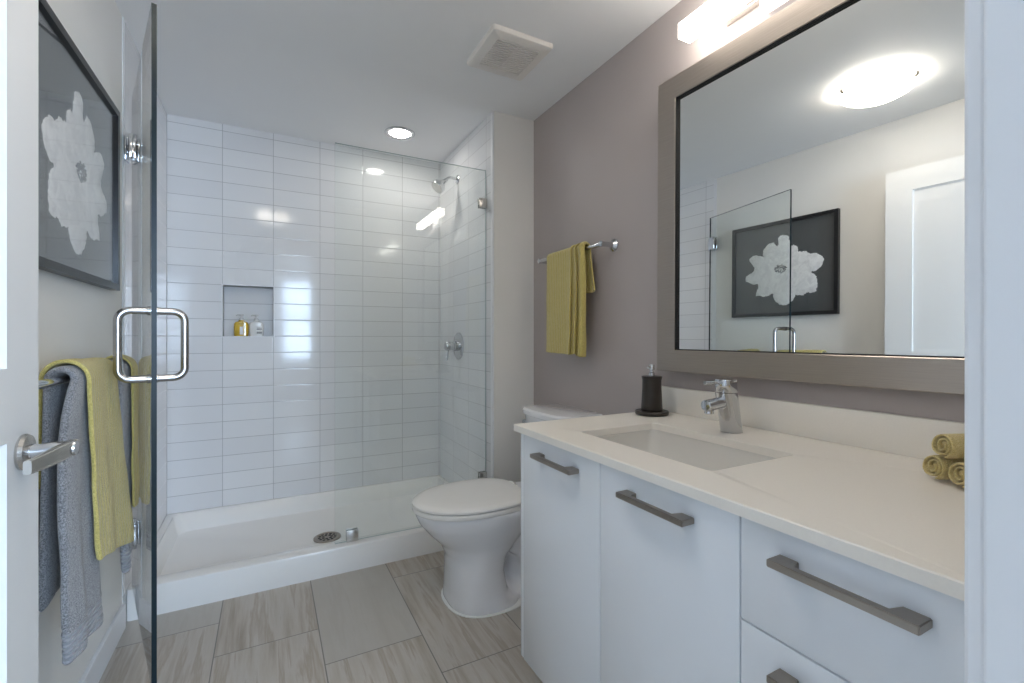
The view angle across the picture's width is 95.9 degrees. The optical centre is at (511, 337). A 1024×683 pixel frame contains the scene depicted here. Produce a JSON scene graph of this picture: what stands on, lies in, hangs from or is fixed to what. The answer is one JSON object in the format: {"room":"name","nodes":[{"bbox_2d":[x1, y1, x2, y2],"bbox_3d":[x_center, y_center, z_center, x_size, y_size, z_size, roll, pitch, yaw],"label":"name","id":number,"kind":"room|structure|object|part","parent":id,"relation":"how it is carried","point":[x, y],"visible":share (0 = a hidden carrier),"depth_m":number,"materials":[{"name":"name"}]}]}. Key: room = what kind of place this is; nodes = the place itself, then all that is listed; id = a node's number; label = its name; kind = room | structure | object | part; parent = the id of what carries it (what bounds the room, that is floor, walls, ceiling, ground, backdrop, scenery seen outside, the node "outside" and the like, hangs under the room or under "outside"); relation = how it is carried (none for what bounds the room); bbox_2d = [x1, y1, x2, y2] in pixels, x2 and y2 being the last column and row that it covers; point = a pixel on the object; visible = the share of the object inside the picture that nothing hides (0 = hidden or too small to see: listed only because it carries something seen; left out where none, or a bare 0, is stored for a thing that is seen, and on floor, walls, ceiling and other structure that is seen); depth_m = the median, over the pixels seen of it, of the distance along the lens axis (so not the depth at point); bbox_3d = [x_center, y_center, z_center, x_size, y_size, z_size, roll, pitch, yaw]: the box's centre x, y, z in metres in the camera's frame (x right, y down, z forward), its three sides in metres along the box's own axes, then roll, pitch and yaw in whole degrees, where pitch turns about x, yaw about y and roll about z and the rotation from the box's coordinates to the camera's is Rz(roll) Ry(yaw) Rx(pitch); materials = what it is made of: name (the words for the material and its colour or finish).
{"room":"bathroom","nodes":[
{"label":"bathroom","id":0,"kind":"room"},
{"bbox_2d":[38,0,166,682],"bbox_3d":[-1.241,-0.059,1.175,0.122,2.317,3.198,0,0,-28],"label":"wall","id":1,"kind":"structure","parent":0,"point":[75,318],"depth_m":1.55,"materials":[{"name":"white paint"}]},
{"bbox_2d":[38,375,69,389],"bbox_3d":[-1.157,0.100,1.221,0.072,0.054,0.914,0,0,-28],"label":"towel bar","id":2,"kind":"object","parent":1,"relation":"attached to","point":[55,381],"visible":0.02,"depth_m":1.02,"materials":[{"name":"silver metal"}]},
{"bbox_2d":[38,365,102,664],"bbox_3d":[-1.069,0.401,1.131,0.098,0.667,0.323,0,0,-28],"label":"bath towel","id":3,"kind":"object","parent":2,"relation":"hanging from","point":[67,561],"visible":0.86,"depth_m":1.06,"materials":[{"name":"grey fabric"}]},
{"bbox_2d":[38,357,133,559],"bbox_3d":[-1.129,0.335,1.247,0.128,0.567,0.332,0,0,-28],"label":"hand towel","id":4,"kind":"object","parent":3,"relation":"on","point":[112,510],"visible":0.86,"depth_m":1.19,"materials":[{"name":"yellow fabric"}]},
{"bbox_2d":[111,360,132,573],"bbox_3d":[-1.250,0.392,1.455,0.082,0.647,0.196,0,0,-37],"label":"bath towel","id":5,"kind":"object","parent":2,"relation":"hanging from","point":[124,389],"visible":0.31,"depth_m":1.45,"materials":[{"name":"fabric"}]},
{"bbox_2d":[106,355,139,506],"bbox_3d":[-1.283,0.302,1.524,0.098,0.496,0.147,0,0,-28],"label":"hand towel","id":6,"kind":"object","parent":2,"relation":"hanging from","point":[135,474],"visible":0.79,"depth_m":1.49,"materials":[{"name":"yellow fabric"}]},
{"bbox_2d":[38,0,119,290],"bbox_3d":[-1.238,-0.480,1.326,0.026,0.630,0.679,0,0,-28],"label":"picture frame","id":7,"kind":"object","parent":1,"relation":"attached to","point":[79,122],"visible":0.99,"depth_m":1.28,"materials":[{"name":"black wood"}]},
{"bbox_2d":[79,603,125,682],"bbox_3d":[-0.999,1.052,0.856,0.013,0.095,2.017,0,0,-28],"label":"baseboard","id":8,"kind":"structure","parent":1,"relation":"attached to","point":[95,669],"depth_m":1.54,"materials":[{"name":"white paint"}]},
{"bbox_2d":[122,16,124,595],"bbox_3d":[-1.480,-0.118,1.759,0.004,2.197,0.024,0,0,-28],"label":"trim","id":9,"kind":"structure","parent":1,"relation":"attached to","point":[123,20],"depth_m":1.75,"materials":[{"name":"white paint"}]},
{"bbox_2d":[113,2,188,682],"bbox_3d":[-1.218,0.019,1.561,0.170,1.882,0.736,0,0,-38],"label":"shower door","id":10,"kind":"structure","parent":1,"relation":"attached to","point":[140,147],"depth_m":1.36,"materials":[{"name":"clear glass"}]},
{"bbox_3d":[-1.482,-0.725,1.784,0.020,0.090,0.056,0,0,-28],"label":"wall plate","id":11,"kind":"part","parent":10,"relation":"part of","materials":[{"name":"silver metal"}]},
{"bbox_3d":[-1.048,0.021,1.273,0.079,0.216,0.025,0,0,-43],"label":"pull handle","id":12,"kind":"part","parent":10,"relation":"part of","materials":[{"name":"metal"}]},
{"bbox_3d":[-1.226,0.019,1.532,0.012,1.882,0.702,0,0,-43],"label":"glass pane","id":13,"kind":"part","parent":10,"relation":"part of","materials":[{"name":"clear glass"}]},
{"bbox_3d":[-0.981,0.021,1.335,0.079,0.216,0.025,0,0,-43],"label":"pull handle","id":14,"kind":"part","parent":10,"relation":"part of","materials":[{"name":"metal"}]},
{"bbox_2d":[167,114,439,514],"bbox_3d":[-1.215,-0.059,2.929,1.566,2.317,0.120,0,0,-28],"label":"wall","id":15,"kind":"structure","parent":0,"point":[344,393],"depth_m":2.81,"materials":[{"name":"white tile"}]},
{"bbox_2d":[234,314,248,335],"bbox_3d":[-1.585,-0.072,2.705,0.075,0.128,0.053,0,0,-28],"label":"soap bottle","id":16,"kind":"object","parent":15,"relation":"in","point":[241,328],"visible":0.97,"depth_m":2.69,"materials":[{"name":"plastic"}]},
{"bbox_2d":[221,284,273,336],"bbox_3d":[-1.536,-0.154,2.693,0.268,0.304,0.006,0,0,-28],"label":"trim","id":17,"kind":"structure","parent":15,"relation":"attached to","point":[221,284],"depth_m":2.66,"materials":[{"name":"white paint"}]},
{"bbox_2d":[249,315,263,335],"bbox_3d":[-1.518,-0.072,2.743,0.075,0.128,0.054,0,0,-28],"label":"soap bottle","id":18,"kind":"object","parent":15,"relation":"in","point":[256,328],"visible":0.98,"depth_m":2.72,"materials":[{"name":"plastic"}]},
{"bbox_2d":[99,550,542,682],"bbox_3d":[-0.373,1.140,1.594,2.049,0.080,3.268,0,0,-28],"label":"floor","id":19,"kind":"structure","parent":0,"point":[391,622],"depth_m":1.69,"materials":[{"name":"tile"}]},
{"bbox_2d":[127,475,448,620],"bbox_3d":[-0.998,1.030,2.511,1.553,0.141,0.822,0,0,-28],"label":"shower tray","id":20,"kind":"object","parent":19,"relation":"on","point":[209,555],"visible":0.89,"depth_m":2.34,"materials":[{"name":"white plastic"}]},
{"bbox_2d":[335,143,486,543],"bbox_3d":[-0.491,0.027,2.370,0.786,1.899,0.030,0,0,-28],"label":"screen","id":21,"kind":"object","parent":20,"relation":"on","point":[352,533],"visible":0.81,"depth_m":2.53,"materials":[{"name":"clear glass"}]},
{"bbox_2d":[412,403,601,617],"bbox_3d":[-0.043,0.717,2.032,0.798,0.766,0.398,0,0,-28],"label":"toilet","id":22,"kind":"object","parent":19,"relation":"on","point":[476,523],"visible":0.66,"depth_m":1.84,"materials":[{"name":"ceramic"}]},
{"bbox_3d":[-0.184,0.693,1.957,0.475,0.020,0.380,0,0,-28],"label":"seat","id":23,"kind":"part","parent":22,"relation":"part of","materials":[{"name":"white plastic"}]},
{"bbox_3d":[-0.184,0.668,1.958,0.478,0.025,0.382,0,0,-28],"label":"lid","id":24,"kind":"part","parent":22,"relation":"part of","materials":[{"name":"white plastic"}]},
{"bbox_3d":[-0.056,0.901,2.025,0.740,0.398,0.377,0,0,-28],"label":"bowl","id":25,"kind":"part","parent":22,"relation":"part of","materials":[{"name":"ceramic"}]},
{"bbox_3d":[0.214,0.537,2.168,0.213,0.330,0.380,0,0,-28],"label":"tank","id":26,"kind":"part","parent":22,"relation":"part of","materials":[{"name":"ceramic"}]},
{"bbox_3d":[0.210,0.353,2.165,0.227,0.038,0.398,0,0,-28],"label":"tank lid","id":27,"kind":"part","parent":22,"relation":"part of","materials":[{"name":"ceramic"}]},
{"bbox_2d":[115,0,680,163],"bbox_3d":[-0.389,-1.257,1.625,2.049,0.080,3.198,0,0,-28],"label":"ceiling","id":28,"kind":"structure","parent":0,"point":[347,72],"depth_m":2.03,"materials":[{"name":"paint"}]},
{"bbox_2d":[385,126,414,139],"bbox_3d":[-0.667,-1.214,2.748,0.176,0.008,0.176,0,0,-28],"label":"recessed light","id":29,"kind":"object","parent":28,"relation":"in","point":[395,132],"visible":1,"depth_m":2.74,"materials":[{"name":"white glass"}]},
{"bbox_2d":[467,24,552,80],"bbox_3d":[-0.014,-1.206,1.977,0.278,0.023,0.286,0,0,-28],"label":"exhaust fan","id":30,"kind":"object","parent":28,"relation":"attached to","point":[503,51],"visible":1,"depth_m":1.94,"materials":[{"name":"beige plastic"}]},
{"bbox_2d":[479,38,539,75],"bbox_3d":[-0.014,-1.197,1.977,0.194,0.006,0.202,0,0,-28],"label":"grille","id":31,"kind":"object","parent":30,"relation":"attached to","point":[506,56],"depth_m":1.97,"materials":[{"name":"beige plastic"}]},
{"bbox_2d":[440,111,533,482],"bbox_3d":[-0.165,-0.059,2.997,0.373,2.317,0.980,0,0,-28],"label":"wall","id":32,"kind":"structure","parent":0,"point":[462,224],"depth_m":2.59,"materials":[{"name":"white tile"}]},
{"bbox_2d":[432,175,459,193],"bbox_3d":[-0.413,-0.963,2.879,0.173,0.136,0.086,0,0,-28],"label":"shower","id":33,"kind":"object","parent":32,"relation":"attached to","point":[438,186],"visible":1,"depth_m":2.85,"materials":[{"name":"silver metal"}]},
{"bbox_2d":[444,332,463,359],"bbox_3d":[-0.375,0.055,2.897,0.089,0.174,0.170,0,0,-28],"label":"shower valve","id":34,"kind":"object","parent":32,"relation":"attached to","point":[457,345],"visible":1,"depth_m":2.88,"materials":[{"name":"silver metal"}]},
{"bbox_2d":[491,111,493,477],"bbox_3d":[-0.106,-0.059,2.493,0.009,2.317,0.026,0,0,-28],"label":"trim","id":35,"kind":"structure","parent":32,"relation":"attached to","point":[492,112],"depth_m":2.48,"materials":[{"name":"white paint"}]},
{"bbox_2d":[534,0,964,422],"bbox_3d":[0.693,-0.059,1.642,0.120,2.317,2.217,0,0,-28],"label":"wall","id":36,"kind":"structure","parent":0,"point":[596,147],"depth_m":1.97,"materials":[{"name":"beige paint"}]},
{"bbox_2d":[537,239,617,263],"bbox_3d":[0.289,-0.398,2.196,0.076,0.054,0.559,0,0,-28],"label":"towel bar","id":37,"kind":"object","parent":36,"relation":"attached to","point":[613,244],"visible":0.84,"depth_m":1.98,"materials":[{"name":"silver metal"}]},
{"bbox_3d":[0.264,-0.398,2.183,0.019,0.019,0.505,0,0,-28],"label":"rail","id":38,"kind":"part","parent":37,"relation":"part of","materials":[{"name":"silver metal"}]},
{"bbox_2d":[546,241,594,356],"bbox_3d":[0.261,-0.173,2.171,0.079,0.515,0.334,0,0,-28],"label":"hand towel","id":39,"kind":"object","parent":37,"relation":"hanging from","point":[570,276],"visible":1,"depth_m":2.13,"materials":[{"name":"yellow fabric"}]},
{"bbox_2d":[678,0,787,42],"bbox_3d":[0.745,-1.008,1.292,0.114,0.084,0.610,0,0,-28],"label":"vanity light","id":40,"kind":"object","parent":36,"relation":"attached to","point":[712,12],"visible":1,"depth_m":1.44,"materials":[{"name":"white glass"}]},
{"bbox_2d":[678,0,750,42],"bbox_3d":[0.718,-1.018,1.278,0.053,0.050,0.610,0,0,-28],"label":"diffuser","id":41,"kind":"object","parent":40,"relation":"attached to","point":[712,12],"depth_m":1.45,"materials":[{"name":"white"}]},
{"bbox_3d":[0.781,-1.029,1.317,0.027,0.042,0.400,0,0,-28],"label":"plate","id":42,"kind":"part","parent":40,"relation":"part of","materials":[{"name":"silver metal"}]},
{"bbox_2d":[760,0,787,13],"bbox_3d":[0.779,-0.987,1.310,0.038,0.042,0.136,0,0,-28],"label":"diffuser","id":43,"kind":"object","parent":40,"relation":"attached to","point":[766,6],"depth_m":1.35,"materials":[{"name":"white"}]},
{"bbox_2d":[521,434,964,682],"bbox_3d":[0.542,0.648,1.101,0.645,0.709,1.120,0,0,-28],"label":"vanity cabinet","id":44,"kind":"object","parent":36,"relation":"attached to","point":[626,578],"visible":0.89,"depth_m":0.87,"materials":[{"name":"white paint"}]},
{"bbox_3d":[0.112,0.343,1.262,0.034,0.012,0.196,0,0,-28],"label":"pull handle","id":45,"kind":"part","parent":44,"relation":"part of","materials":[{"name":"grey metal"}]},
{"bbox_3d":[0.131,0.650,1.281,0.018,0.705,0.375,0,0,-28],"label":"cabinet door","id":46,"kind":"part","parent":44,"relation":"part of","materials":[{"name":"white paint"}]},
{"bbox_3d":[0.284,0.343,0.937,0.034,0.012,0.184,0,0,-28],"label":"pull handle","id":47,"kind":"part","parent":44,"relation":"part of","materials":[{"name":"grey metal"}]},
{"bbox_3d":[0.306,0.650,0.949,0.018,0.705,0.370,0,0,-28],"label":"cabinet door","id":48,"kind":"part","parent":44,"relation":"part of","materials":[{"name":"white paint"}]},
{"bbox_2d":[514,412,964,600],"bbox_3d":[0.549,0.284,1.107,0.632,0.020,1.135,0,0,-28],"label":"countertop","id":49,"kind":"structure","parent":44,"relation":"on","point":[880,510],"depth_m":0.84,"materials":[{"name":"white stone"}]},
{"bbox_2d":[635,408,668,416],"bbox_3d":[0.496,0.266,1.639,0.117,0.016,0.117,0,0,-28],"label":"soap tray","id":50,"kind":"object","parent":49,"relation":"on","point":[639,411],"visible":0.75,"depth_m":1.59,"materials":[{"name":"brown metal"}]},
{"bbox_2d":[641,364,662,411],"bbox_3d":[0.496,0.177,1.639,0.075,0.163,0.075,0,0,-28],"label":"soap dispenser","id":51,"kind":"object","parent":50,"relation":"on","point":[651,401],"visible":1,"depth_m":1.61,"materials":[{"name":"brown metal"}]},
{"bbox_2d":[596,430,776,470],"bbox_3d":[0.432,0.361,1.213,0.352,0.134,0.513,0,0,-28],"label":"sink basin","id":52,"kind":"object","parent":49,"relation":"in","point":[705,455],"visible":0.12,"depth_m":1.36,"materials":[{"name":"ceramic"}]},
{"bbox_2d":[701,378,742,433],"bbox_3d":[0.600,0.196,1.322,0.141,0.154,0.055,0,0,-28],"label":"faucet","id":53,"kind":"object","parent":49,"relation":"on","point":[726,401],"visible":1,"depth_m":1.31,"materials":[{"name":"silver metal"}]},
{"bbox_3d":[0.568,0.128,1.305,0.068,0.014,0.010,0,0,-28],"label":"lever","id":54,"kind":"part","parent":53,"relation":"part of","materials":[{"name":"silver metal"}]},
{"bbox_3d":[0.580,0.189,1.312,0.091,0.039,0.033,0,0,-28],"label":"spout","id":55,"kind":"part","parent":53,"relation":"part of","materials":[{"name":"silver metal"}]},
{"bbox_2d":[922,455,964,479],"bbox_3d":[0.865,0.247,0.883,0.133,0.044,0.045,0,0,-1],"label":"rolled washcloth","id":56,"kind":"object","parent":49,"relation":"on","point":[933,465],"visible":0.29,"depth_m":0.87,"materials":[{"name":"fabric"}]},
{"bbox_2d":[931,434,964,458],"bbox_3d":[0.866,0.202,0.865,0.133,0.044,0.045,0,0,-1],"label":"rolled washcloth","id":57,"kind":"object","parent":56,"relation":"on","point":[951,445],"visible":0.39,"depth_m":0.85,"materials":[{"name":"fabric"}]},
{"bbox_2d":[948,462,964,487],"bbox_3d":[0.866,0.247,0.832,0.133,0.044,0.045,0,0,-1],"label":"rolled washcloth","id":58,"kind":"object","parent":49,"relation":"on","point":[956,471],"visible":0.2,"depth_m":0.84,"materials":[{"name":"fabric"}]},
{"bbox_3d":[0.446,0.520,0.629,0.034,0.012,0.188,0,0,-28],"label":"pull handle","id":59,"kind":"part","parent":44,"relation":"part of","materials":[{"name":"grey metal"}]},
{"bbox_3d":[0.475,0.592,0.630,0.018,0.232,0.346,0,0,-28],"label":"drawer","id":60,"kind":"part","parent":44,"relation":"part of","materials":[{"name":"white paint"}]},
{"bbox_3d":[0.446,0.343,0.629,0.034,0.012,0.188,0,0,-28],"label":"pull handle","id":61,"kind":"part","parent":44,"relation":"part of","materials":[{"name":"grey metal"}]},
{"bbox_3d":[0.475,0.385,0.630,0.018,0.174,0.346,0,0,-28],"label":"drawer","id":62,"kind":"part","parent":44,"relation":"part of","materials":[{"name":"white paint"}]},
{"bbox_2d":[657,0,964,394],"bbox_3d":[0.777,-0.401,1.284,0.064,1.042,0.947,0,0,-28],"label":"wall mirror","id":63,"kind":"object","parent":36,"relation":"attached to","point":[811,224],"visible":0.84,"depth_m":1.21,"materials":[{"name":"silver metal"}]},
{"bbox_2d":[662,386,964,458],"bbox_3d":[0.821,0.228,1.248,0.020,0.092,1.130,0,0,-28],"label":"backsplash","id":64,"kind":"structure","parent":36,"relation":"attached to","point":[910,436],"depth_m":1.20,"materials":[{"name":"white stone"}]},
{"bbox_3d":[0.759,-0.058,0.490,0.839,2.317,0.118,0,0,-28],"label":"wall","id":65,"kind":"structure","parent":0,"visible":0},
{"bbox_2d":[965,0,983,682],"bbox_3d":[0.377,0.045,0.362,0.070,2.110,0.013,0,0,-28],"label":"trim","id":66,"kind":"structure","parent":65,"relation":"attached to","point":[974,9],"depth_m":0.35,"materials":[{"name":"white paint"}]},
{"bbox_2d":[984,0,1023,682],"bbox_3d":[0.383,0.075,0.284,0.018,2.050,0.130,0,0,-28],"label":"trim","id":67,"kind":"structure","parent":65,"relation":"attached to","point":[1003,19],"depth_m":0.33,"materials":[{"name":"white paint"}]},
{"bbox_3d":[-0.437,-0.058,-0.141,0.075,2.317,0.118,0,0,-28],"label":"wall","id":68,"kind":"structure","parent":0,"visible":0},
{"bbox_2d":[0,0,78,682],"bbox_3d":[-0.634,0.095,0.446,0.105,1.990,0.911,0,0,-28],"label":"door","id":69,"kind":"structure","parent":68,"relation":"in","point":[22,457],"depth_m":0.77,"materials":[{"name":"white paint"}]},
{"bbox_3d":[-0.828,0.195,0.788,0.012,0.062,0.062,0,0,-28],"label":"handle","id":70,"kind":"part","parent":69,"relation":"part of","materials":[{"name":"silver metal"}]},
{"bbox_3d":[-0.758,0.196,0.764,0.018,0.027,0.143,0,0,-24],"label":"lever","id":71,"kind":"part","parent":69,"relation":"part of","materials":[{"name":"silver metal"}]}
]}

